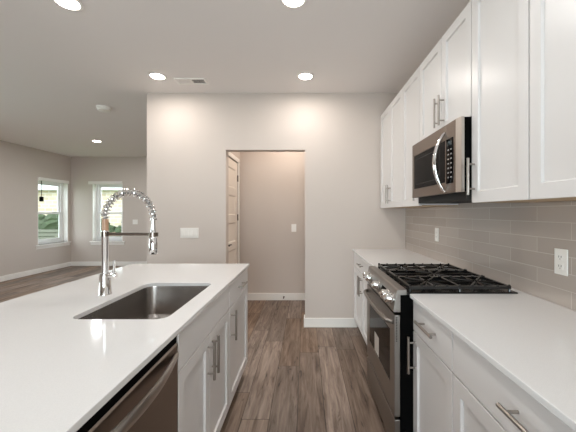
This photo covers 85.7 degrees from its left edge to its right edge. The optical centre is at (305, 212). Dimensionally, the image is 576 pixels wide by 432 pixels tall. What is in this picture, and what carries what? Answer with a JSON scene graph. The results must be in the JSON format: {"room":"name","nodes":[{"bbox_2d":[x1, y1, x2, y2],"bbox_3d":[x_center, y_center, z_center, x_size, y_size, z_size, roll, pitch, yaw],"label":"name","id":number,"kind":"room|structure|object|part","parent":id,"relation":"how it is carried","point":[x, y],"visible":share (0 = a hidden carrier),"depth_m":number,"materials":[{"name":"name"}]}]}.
{"room":"kitchen","nodes":[
{"label":"kitchen","id":0,"kind":"room"},
{"bbox_2d":[0,140,70,275],"bbox_3d":[-6.000,-0.028,2.400,0.200,2.740,11.200,0,0,0],"label":"wall","id":1,"kind":"structure","parent":0,"point":[21,166],"depth_m":6.51,"materials":[{"name":"beige paint"}]},
{"bbox_2d":[0,262,70,281],"bbox_3d":[-5.893,1.288,2.293,0.014,0.108,10.986,0,0,0],"label":"baseboard","id":2,"kind":"structure","parent":1,"relation":"attached to","point":[58,266],"depth_m":6.70,"materials":[{"name":"white paint"}]},
{"bbox_2d":[36,177,70,249],"bbox_3d":[-5.970,0.015,7.265,0.230,1.595,0.970,0,0,0],"label":"window","id":3,"kind":"structure","parent":1,"relation":"in","point":[62,185],"depth_m":7.60,"materials":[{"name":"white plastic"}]},
{"bbox_2d":[39,181,43,201],"bbox_3d":[-5.950,-0.492,6.985,0.050,0.488,0.070,0,0,0],"label":"sensor","id":4,"kind":"object","parent":3,"relation":"hanging from","point":[41,198],"visible":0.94,"depth_m":6.98,"materials":[{"name":"black plastic"}]},
{"bbox_3d":[-6.068,-0.323,7.265,0.022,0.720,0.740,0,0,0],"label":"sash","id":5,"kind":"part","parent":3,"relation":"part of","materials":[{"name":"white plastic"}]},
{"bbox_3d":[-6.041,0.325,7.265,0.022,0.665,0.740,0,0,0],"label":"sash","id":6,"kind":"part","parent":3,"relation":"part of","materials":[{"name":"glass"}]},
{"bbox_3d":[-5.940,0.734,7.265,0.170,0.024,0.970,0,0,0],"label":"sill","id":7,"kind":"part","parent":3,"relation":"part of","materials":[{"name":"white paint"}]},
{"bbox_3d":[-5.885,-0.746,7.265,0.030,0.075,0.870,0,0,0],"label":"head trim","id":8,"kind":"part","parent":3,"relation":"part of","materials":[{"name":"white paint"}]},
{"bbox_2d":[71,157,146,261],"bbox_3d":[-3.819,-0.028,7.900,4.162,2.740,0.200,0,0,0],"label":"wall","id":9,"kind":"structure","parent":0,"point":[132,171],"depth_m":7.80,"materials":[{"name":"beige paint"}]},
{"bbox_2d":[88,181,124,244],"bbox_3d":[-5.000,0.015,7.870,0.900,1.595,0.230,0,0,0],"label":"window","id":10,"kind":"structure","parent":9,"relation":"in","point":[96,185],"depth_m":7.89,"materials":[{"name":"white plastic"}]},
{"bbox_3d":[-5.025,-0.746,7.785,0.850,0.075,0.030,0,0,0],"label":"head trim","id":11,"kind":"part","parent":10,"relation":"part of","materials":[{"name":"white paint"}]},
{"bbox_3d":[-4.980,-0.323,7.968,0.630,0.720,0.022,0,0,0],"label":"sash","id":12,"kind":"part","parent":10,"relation":"part of","materials":[{"name":"white plastic"}]},
{"bbox_3d":[-4.980,0.325,7.941,0.630,0.665,0.022,0,0,0],"label":"sash","id":13,"kind":"part","parent":10,"relation":"part of","materials":[{"name":"glass"}]},
{"bbox_2d":[71,262,146,265],"bbox_3d":[-3.879,1.288,7.793,4.042,0.108,0.014,0,0,0],"label":"baseboard","id":14,"kind":"structure","parent":9,"relation":"attached to","point":[72,263],"depth_m":7.79,"materials":[{"name":"white paint"}]},
{"bbox_2d":[0,266,386,431],"bbox_3d":[-2.401,1.372,2.340,7.398,0.060,11.320,0,0,0],"label":"floor","id":15,"kind":"structure","parent":0,"point":[296,377],"depth_m":2.57,"materials":[{"name":"wood"}]},
{"bbox_2d":[77,336,178,431],"bbox_3d":[-0.759,0.899,0.862,0.652,0.886,0.603,0,0,0],"label":"dishwasher","id":16,"kind":"object","parent":15,"relation":"on","point":[148,402],"visible":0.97,"depth_m":0.93,"materials":[{"name":"silver metal"}]},
{"bbox_3d":[-0.457,0.524,0.862,0.048,0.039,0.567,0,0,0],"label":"handle","id":17,"kind":"part","parent":16,"relation":"part of","materials":[{"name":"silver metal"}]},
{"bbox_2d":[176,286,228,431],"bbox_3d":[-0.764,0.895,1.558,0.653,0.893,0.784,0,0,0],"label":"base cabinet","id":18,"kind":"object","parent":15,"relation":"on","point":[203,344],"visible":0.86,"depth_m":1.50,"materials":[{"name":"white wood"}]},
{"bbox_3d":[-0.488,0.916,1.357,0.020,0.622,0.377,0,0,0],"label":"door","id":19,"kind":"part","parent":18,"relation":"part of","materials":[{"name":"white paint"}]},
{"bbox_3d":[-0.458,0.722,1.513,0.041,0.190,0.014,0,0,0],"label":"handle","id":20,"kind":"part","parent":18,"relation":"part of","materials":[{"name":"silver metal"}]},
{"bbox_3d":[-0.458,0.722,1.583,0.041,0.190,0.014,0,0,0],"label":"handle","id":21,"kind":"part","parent":18,"relation":"part of","materials":[{"name":"silver metal"}]},
{"bbox_3d":[-0.488,0.916,1.749,0.020,0.622,0.397,0,0,0],"label":"door","id":22,"kind":"part","parent":18,"relation":"part of","materials":[{"name":"white paint"}]},
{"bbox_2d":[229,268,247,406],"bbox_3d":[-0.764,0.895,2.262,0.653,0.893,0.620,0,0,0],"label":"base cabinet","id":23,"kind":"object","parent":15,"relation":"on","point":[238,289],"visible":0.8,"depth_m":2.21,"materials":[{"name":"white wood"}]},
{"bbox_2d":[0,264,249,431],"bbox_3d":[-0.957,0.438,1.546,0.980,0.021,2.092,0,0,0],"label":"countertop","id":24,"kind":"structure","parent":23,"relation":"on","point":[58,368],"depth_m":1.02,"materials":[{"name":"white stone"}]},
{"bbox_2d":[98,189,157,295],"bbox_3d":[-0.920,0.151,1.607,0.317,0.552,0.064,0,0,6],"label":"faucet","id":25,"kind":"object","parent":24,"relation":"on","point":[105,277],"visible":1,"depth_m":1.60,"materials":[{"name":"silver metal"}]},
{"bbox_3d":[-1.047,0.206,1.620,0.035,0.226,0.035,0,0,0],"label":"post","id":26,"kind":"part","parent":25,"relation":"part of","materials":[{"name":"silver metal"}]},
{"bbox_3d":[-1.006,0.296,1.620,0.041,0.096,0.030,0,0,0],"label":"lever","id":27,"kind":"part","parent":25,"relation":"part of","materials":[{"name":"silver metal"}]},
{"bbox_3d":[-0.914,0.113,1.611,0.307,0.024,0.047,0,0,5],"label":"support arm","id":28,"kind":"part","parent":25,"relation":"part of","materials":[{"name":"silver metal"}]},
{"bbox_2d":[79,286,207,318],"bbox_3d":[-0.758,0.551,1.563,0.437,0.204,0.687,0,0,0],"label":"sink","id":29,"kind":"object","parent":24,"relation":"in","point":[153,302],"visible":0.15,"depth_m":1.87,"materials":[{"name":"silver metal"}]},
{"bbox_3d":[-0.458,0.722,1.987,0.041,0.190,0.014,0,0,0],"label":"handle","id":30,"kind":"part","parent":23,"relation":"part of","materials":[{"name":"silver metal"}]},
{"bbox_3d":[-0.488,0.529,2.259,0.020,0.144,0.608,0,0,0],"label":"drawer","id":31,"kind":"part","parent":23,"relation":"part of","materials":[{"name":"white paint"}]},
{"bbox_2d":[354,252,369,344],"bbox_3d":[0.850,0.895,3.002,0.652,0.893,1.252,0,0,0],"label":"base cabinet","id":32,"kind":"object","parent":15,"relation":"on","point":[360,301],"visible":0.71,"depth_m":3.13,"materials":[{"name":"white wood"}]},
{"bbox_3d":[0.575,0.923,3.355,0.020,0.607,0.485,0,0,0],"label":"door","id":33,"kind":"part","parent":32,"relation":"part of","materials":[{"name":"white paint"}]},
{"bbox_3d":[0.545,0.737,3.075,0.041,0.190,0.014,0,0,0],"label":"handle","id":34,"kind":"part","parent":32,"relation":"part of","materials":[{"name":"silver metal"}]},
{"bbox_3d":[0.575,0.535,2.988,0.020,0.156,1.219,0,0,0],"label":"drawer","id":35,"kind":"part","parent":32,"relation":"part of","materials":[{"name":"white paint"}]},
{"bbox_3d":[0.575,0.923,2.743,0.020,0.607,0.729,0,0,0],"label":"door","id":36,"kind":"part","parent":32,"relation":"part of","materials":[{"name":"white paint"}]},
{"bbox_2d":[352,249,447,267],"bbox_3d":[0.859,0.438,3.002,0.622,0.021,1.253,0,0,0],"label":"countertop","id":37,"kind":"structure","parent":32,"relation":"on","point":[372,257],"depth_m":2.94,"materials":[{"name":"white stone"}]},
{"bbox_2d":[407,301,453,431],"bbox_3d":[0.850,0.895,1.411,0.652,0.893,0.437,0,0,0],"label":"base cabinet","id":38,"kind":"object","parent":15,"relation":"on","point":[432,343],"visible":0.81,"depth_m":1.42,"materials":[{"name":"white wood"}]},
{"bbox_3d":[0.545,0.737,1.600,0.041,0.190,0.014,0,0,0],"label":"handle","id":39,"kind":"part","parent":38,"relation":"part of","materials":[{"name":"silver metal"}]},
{"bbox_3d":[0.545,0.530,1.410,0.041,0.014,0.190,0,0,0],"label":"handle","id":40,"kind":"part","parent":38,"relation":"part of","materials":[{"name":"silver metal"}]},
{"bbox_3d":[0.575,0.535,1.411,0.020,0.156,0.432,0,0,0],"label":"drawer","id":41,"kind":"part","parent":38,"relation":"part of","materials":[{"name":"white paint"}]},
{"bbox_3d":[0.575,0.923,1.411,0.020,0.607,0.432,0,0,0],"label":"door","id":42,"kind":"part","parent":38,"relation":"part of","materials":[{"name":"white paint"}]},
{"bbox_2d":[362,263,517,431],"bbox_3d":[0.770,0.863,2.002,0.704,0.958,0.737,0,0,0],"label":"gas range","id":43,"kind":"object","parent":15,"relation":"on","point":[388,291],"visible":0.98,"depth_m":1.75,"materials":[{"name":"silver metal"}]},
{"bbox_3d":[0.450,0.467,2.215,0.057,0.062,0.062,0,0,0],"label":"knob","id":44,"kind":"part","parent":43,"relation":"part of","materials":[{"name":"silver metal"}]},
{"bbox_3d":[0.450,0.467,1.990,0.057,0.062,0.062,0,0,0],"label":"knob","id":45,"kind":"part","parent":43,"relation":"part of","materials":[{"name":"silver metal"}]},
{"bbox_3d":[0.449,0.587,2.002,0.063,0.025,0.695,0,0,0],"label":"handle","id":46,"kind":"part","parent":43,"relation":"part of","materials":[{"name":"silver metal"}]},
{"bbox_3d":[0.485,1.184,2.002,0.029,0.176,0.731,0,0,0],"label":"warming drawer","id":47,"kind":"part","parent":43,"relation":"part of","materials":[{"name":"silver metal"}]},
{"bbox_3d":[0.485,0.811,2.002,0.030,0.538,0.731,0,0,0],"label":"oven door","id":48,"kind":"part","parent":43,"relation":"part of","materials":[{"name":"silver metal"}]},
{"bbox_3d":[0.450,0.467,1.765,0.057,0.062,0.062,0,0,0],"label":"knob","id":49,"kind":"part","parent":43,"relation":"part of","materials":[{"name":"silver metal"}]},
{"bbox_3d":[0.499,0.467,2.002,0.071,0.120,0.735,0,0,0],"label":"control panel","id":50,"kind":"part","parent":43,"relation":"part of","materials":[{"name":"silver metal"}]},
{"bbox_3d":[0.450,0.467,1.685,0.057,0.062,0.062,0,0,0],"label":"knob","id":51,"kind":"part","parent":43,"relation":"part of","materials":[{"name":"silver metal"}]},
{"bbox_2d":[378,263,517,294],"bbox_3d":[0.829,0.410,2.002,0.587,0.052,0.737,0,0,0],"label":"cooktop","id":52,"kind":"object","parent":43,"relation":"in","point":[429,279],"depth_m":1.83,"materials":[{"name":"black metal"}]},
{"bbox_2d":[453,333,573,431],"bbox_3d":[0.850,0.895,0.760,0.652,0.893,0.861,0,0,0],"label":"base cabinet","id":53,"kind":"object","parent":15,"relation":"on","point":[485,399],"visible":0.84,"depth_m":0.96,"materials":[{"name":"white wood"}]},
{"bbox_3d":[0.575,0.923,0.976,0.020,0.607,0.426,0,0,0],"label":"door","id":54,"kind":"part","parent":53,"relation":"part of","materials":[{"name":"white paint"}]},
{"bbox_2d":[410,288,575,431],"bbox_3d":[0.859,0.438,1.347,0.622,0.021,2.054,0,0,0],"label":"countertop","id":55,"kind":"structure","parent":53,"relation":"on","point":[531,340],"depth_m":1.07,"materials":[{"name":"white stone"}]},
{"bbox_3d":[0.545,0.530,0.760,0.041,0.014,0.190,0,0,0],"label":"handle","id":56,"kind":"part","parent":53,"relation":"part of","materials":[{"name":"silver metal"}]},
{"bbox_2d":[228,152,239,263],"bbox_3d":[-1.055,-0.028,4.250,0.110,2.740,1.000,0,0,0],"label":"wall","id":57,"kind":"structure","parent":0,"point":[237,154],"depth_m":4.58,"materials":[{"name":"beige paint"}]},
{"bbox_2d":[228,157,237,263],"bbox_3d":[-0.988,0.306,4.178,0.097,2.048,0.777,0,0,0],"label":"door","id":58,"kind":"structure","parent":57,"relation":"in","point":[232,166],"depth_m":4.30,"materials":[{"name":"beige paint"}]},
{"bbox_2d":[228,152,239,263],"bbox_3d":[-0.992,0.275,4.190,0.016,2.135,0.880,0,0,0],"label":"trim","id":59,"kind":"structure","parent":57,"relation":"attached to","point":[230,154],"depth_m":4.57,"materials":[{"name":"white paint"}]},
{"bbox_2d":[0,0,469,156],"bbox_3d":[-2.401,-1.438,2.340,7.398,0.080,11.320,0,0,0],"label":"ceiling","id":60,"kind":"structure","parent":0,"point":[57,63],"depth_m":2.71,"materials":[{"name":"white paint"}]},
{"bbox_2d":[52,0,83,10],"bbox_3d":[-1.580,-1.387,2.060,0.176,0.020,0.176,0,0,0],"label":"recessed light","id":61,"kind":"object","parent":60,"relation":"in","point":[73,5],"visible":1,"depth_m":2.06,"materials":[{"name":"white paint"}]},
{"bbox_2d":[96,105,111,112],"bbox_3d":[-2.680,-1.371,4.120,0.176,0.054,0.176,0,0,0],"label":"smoke detector","id":62,"kind":"object","parent":60,"relation":"attached to","point":[101,108],"visible":1,"depth_m":4.07,"materials":[{"name":"white plastic"}]},
{"bbox_2d":[148,72,166,79],"bbox_3d":[-1.516,-1.387,3.175,0.176,0.020,0.176,0,0,0],"label":"recessed light","id":63,"kind":"object","parent":60,"relation":"in","point":[158,76],"visible":1,"depth_m":3.15,"materials":[{"name":"white paint"}]},
{"bbox_2d":[173,78,208,84],"bbox_3d":[-1.209,-1.392,3.292,0.332,0.010,0.145,0,0,0],"label":"ceiling vent","id":64,"kind":"object","parent":60,"relation":"in","point":[181,81],"visible":1,"depth_m":3.29,"materials":[{"name":"white metal"}]},
{"bbox_2d":[280,0,306,7],"bbox_3d":[-0.080,-1.387,2.030,0.176,0.020,0.176,0,0,0],"label":"recessed light","id":65,"kind":"object","parent":60,"relation":"in","point":[287,3],"visible":1,"depth_m":2.05,"materials":[{"name":"white paint"}]},
{"bbox_2d":[297,72,313,79],"bbox_3d":[0.000,-1.387,3.175,0.176,0.020,0.176,0,0,0],"label":"recessed light","id":66,"kind":"object","parent":60,"relation":"in","point":[304,75],"visible":1,"depth_m":3.15,"materials":[{"name":"white paint"}]},
{"bbox_2d":[240,152,304,292],"bbox_3d":[-0.280,-0.028,4.810,2.916,2.740,0.120,0,0,0],"label":"wall","id":67,"kind":"structure","parent":0,"point":[272,184],"depth_m":4.75,"materials":[{"name":"beige paint"}]},
{"bbox_2d":[248,293,304,299],"bbox_3d":[0.089,1.288,4.743,2.178,0.108,0.014,0,0,0],"label":"baseboard","id":68,"kind":"structure","parent":67,"relation":"attached to","point":[251,296],"depth_m":4.74,"materials":[{"name":"white paint"}]},
{"bbox_2d":[291,224,295,231],"bbox_3d":[-0.178,0.237,4.744,0.075,0.118,0.010,0,0,0],"label":"light switch","id":69,"kind":"object","parent":67,"relation":"attached to","point":[293,226],"visible":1,"depth_m":4.74,"materials":[{"name":"white plastic"}]},
{"bbox_2d":[147,93,404,326],"bbox_3d":[-0.340,-0.028,3.690,3.036,2.740,0.120,0,0,0],"label":"wall","id":70,"kind":"structure","parent":0,"point":[190,136],"depth_m":3.63,"materials":[{"name":"beige paint"}]},
{"bbox_2d":[180,228,198,237],"bbox_3d":[-1.354,0.239,3.624,0.210,0.105,0.011,0,0,0],"label":"light switch","id":71,"kind":"object","parent":70,"relation":"attached to","point":[184,232],"visible":1,"depth_m":3.62,"materials":[{"name":"white plastic"}]},
{"bbox_2d":[304,315,356,326],"bbox_3d":[0.290,1.288,3.683,0.620,0.108,0.134,0,0,0],"label":"baseboard","id":72,"kind":"structure","parent":70,"relation":"attached to","point":[308,322],"depth_m":3.62,"materials":[{"name":"white paint"}]},
{"bbox_2d":[409,201,573,310],"bbox_3d":[1.238,-0.028,0.835,0.120,2.740,8.070,0,0,0],"label":"wall","id":73,"kind":"structure","parent":0,"point":[555,201],"depth_m":1.59,"materials":[{"name":"beige paint"}]},
{"bbox_2d":[381,89,418,207],"bbox_3d":[1.005,-0.587,3.212,0.345,1.072,0.825,0,0,0],"label":"upper cabinet","id":74,"kind":"object","parent":73,"relation":"attached to","point":[391,118],"visible":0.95,"depth_m":3.15,"materials":[{"name":"white wood"}]},
{"bbox_3d":[0.883,-0.587,3.411,0.020,1.072,0.397,0,0,0],"label":"door","id":75,"kind":"part","parent":74,"relation":"part of","materials":[{"name":"white paint"}]},
{"bbox_3d":[0.883,-0.587,3.005,0.020,1.072,0.405,0,0,0],"label":"door","id":76,"kind":"part","parent":74,"relation":"part of","materials":[{"name":"white paint"}]},
{"bbox_2d":[402,66,457,206],"bbox_3d":[1.005,-0.587,2.586,0.345,1.072,0.424,0,0,0],"label":"upper cabinet","id":77,"kind":"object","parent":73,"relation":"attached to","point":[410,91],"visible":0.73,"depth_m":2.63,"materials":[{"name":"white wood"}]},
{"bbox_3d":[0.883,-0.587,2.586,0.020,1.072,0.419,0,0,0],"label":"door","id":78,"kind":"part","parent":77,"relation":"part of","materials":[{"name":"white paint"}]},
{"bbox_2d":[435,228,438,241],"bbox_3d":[1.165,0.197,2.755,0.008,0.118,0.072,0,0,0],"label":"wall outlet","id":79,"kind":"object","parent":73,"relation":"attached to","point":[436,229],"visible":1,"depth_m":2.73,"materials":[{"name":"white plastic"}]},
{"bbox_2d":[420,0,471,140],"bbox_3d":[1.005,-0.817,2.003,0.345,0.613,0.738,0,0,0],"label":"upper cabinet","id":80,"kind":"object","parent":73,"relation":"attached to","point":[446,72],"visible":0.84,"depth_m":1.92,"materials":[{"name":"white wood"}]},
{"bbox_3d":[0.883,-0.817,2.181,0.020,0.613,0.377,0,0,0],"label":"door","id":81,"kind":"part","parent":80,"relation":"part of","materials":[{"name":"white paint"}]},
{"bbox_3d":[0.853,-0.645,2.022,0.041,0.190,0.014,0,0,0],"label":"handle","id":82,"kind":"part","parent":80,"relation":"part of","materials":[{"name":"silver metal"}]},
{"bbox_3d":[0.853,-0.645,1.955,0.041,0.190,0.014,0,0,0],"label":"handle","id":83,"kind":"part","parent":80,"relation":"part of","materials":[{"name":"silver metal"}]},
{"bbox_2d":[412,116,471,203],"bbox_3d":[0.957,-0.288,2.002,0.425,0.440,0.728,0,0,0],"label":"microwave","id":84,"kind":"object","parent":80,"relation":"attached to","point":[439,160],"visible":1,"depth_m":1.81,"materials":[{"name":"silver metal"}]},
{"bbox_3d":[0.828,-0.309,2.081,0.025,0.398,0.570,0,0,0],"label":"door","id":85,"kind":"part","parent":84,"relation":"part of","materials":[{"name":"metal"}]},
{"bbox_3d":[0.784,-0.292,1.817,0.079,0.356,0.026,0,0,0],"label":"handle","id":86,"kind":"part","parent":84,"relation":"part of","materials":[{"name":"silver metal"}]},
{"bbox_3d":[0.814,-0.291,1.752,0.002,0.253,0.080,0,0,0],"label":"control panel","id":87,"kind":"part","parent":84,"relation":"part of","materials":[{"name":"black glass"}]},
{"bbox_3d":[0.828,-0.309,1.660,0.025,0.398,0.044,0,0,0],"label":"edge trim","id":88,"kind":"part","parent":84,"relation":"part of","materials":[{"name":"silver metal"}]},
{"bbox_3d":[0.883,-0.817,1.812,0.020,0.613,0.351,0,0,0],"label":"door","id":89,"kind":"part","parent":80,"relation":"part of","materials":[{"name":"white paint"}]},
{"bbox_2d":[405,201,575,310],"bbox_3d":[1.174,-0.041,1.915,0.008,0.935,3.430,0,0,0],"label":"backsplash","id":90,"kind":"structure","parent":73,"relation":"attached to","point":[513,244],"depth_m":1.80,"materials":[{"name":"tile"}]},
{"bbox_2d":[467,0,575,202],"bbox_3d":[1.005,-0.587,1.423,0.345,1.072,0.419,0,0,0],"label":"upper cabinet","id":91,"kind":"object","parent":73,"relation":"attached to","point":[500,164],"visible":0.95,"depth_m":1.40,"materials":[{"name":"white wood"}]},
{"bbox_3d":[0.853,-0.186,1.600,0.041,0.190,0.014,0,0,0],"label":"handle","id":92,"kind":"part","parent":91,"relation":"part of","materials":[{"name":"silver metal"}]},
{"bbox_3d":[0.883,-0.587,1.423,0.020,1.072,0.414,0,0,0],"label":"door","id":93,"kind":"part","parent":91,"relation":"part of","materials":[{"name":"white paint"}]},
{"bbox_2d":[530,0,575,198],"bbox_3d":[1.005,-0.587,0.831,0.345,1.072,0.761,0,0,0],"label":"upper cabinet","id":94,"kind":"object","parent":73,"relation":"attached to","point":[552,22],"visible":1,"depth_m":1.11,"materials":[{"name":"white wood"}]},
{"bbox_2d":[554,248,567,275],"bbox_3d":[1.165,0.225,1.415,0.008,0.118,0.072,0,0,0],"label":"wall outlet","id":95,"kind":"object","parent":73,"relation":"attached to","point":[560,255],"visible":1,"depth_m":1.41,"materials":[{"name":"white plastic"}]},
{"bbox_2d":[557,254,562,260],"bbox_3d":[1.163,0.204,1.415,0.003,0.030,0.032,0,0,0],"label":"socket","id":96,"kind":"object","parent":95,"relation":"attached to","point":[559,256],"depth_m":1.42,"materials":[{"name":"grey plastic"}]},
{"bbox_2d":[557,263,562,269],"bbox_3d":[1.163,0.246,1.415,0.003,0.030,0.032,0,0,0],"label":"socket","id":97,"kind":"object","parent":95,"relation":"attached to","point":[559,265],"depth_m":1.41,"materials":[{"name":"grey plastic"}]},
{"label":"outside","id":98,"kind":"structure","parent":0,"visible":0},
{"bbox_3d":[-18.000,1.667,26.505,44.000,0.050,36.990,0,0,0],"label":"ground","id":99,"kind":"structure","parent":98,"visible":0},
{"bbox_2d":[38,214,57,236],"bbox_3d":[-13.583,0.792,15.477,4.323,1.661,1.458,0,0,0],"label":"hedge","id":100,"kind":"object","parent":99,"relation":"on","point":[50,221],"visible":0.22,"depth_m":15.07,"materials":[{"name":"green plant"}]},
{"bbox_2d":[38,229,57,239],"bbox_3d":[-11.400,1.082,12.044,5.200,1.120,0.112,0,0,0],"label":"fence","id":101,"kind":"object","parent":99,"relation":"on","point":[39,230],"visible":0.02,"depth_m":11.99,"materials":[{"name":"white wood"}]},
{"bbox_2d":[38,184,121,236],"bbox_3d":[-13.000,-2.508,20.500,19.200,8.300,8.000,0,0,0],"label":"neighbor house","id":102,"kind":"structure","parent":99,"relation":"on","point":[49,193],"depth_m":17.00,"materials":[{"name":"beige stone"}]},
{"bbox_2d":[101,219,120,232],"bbox_3d":[-8.745,0.855,14.971,4.433,1.743,1.359,0,0,0],"label":"hedge","id":103,"kind":"object","parent":99,"relation":"on","point":[112,228],"visible":0.03,"depth_m":14.67,"materials":[{"name":"green plant"}]}
]}

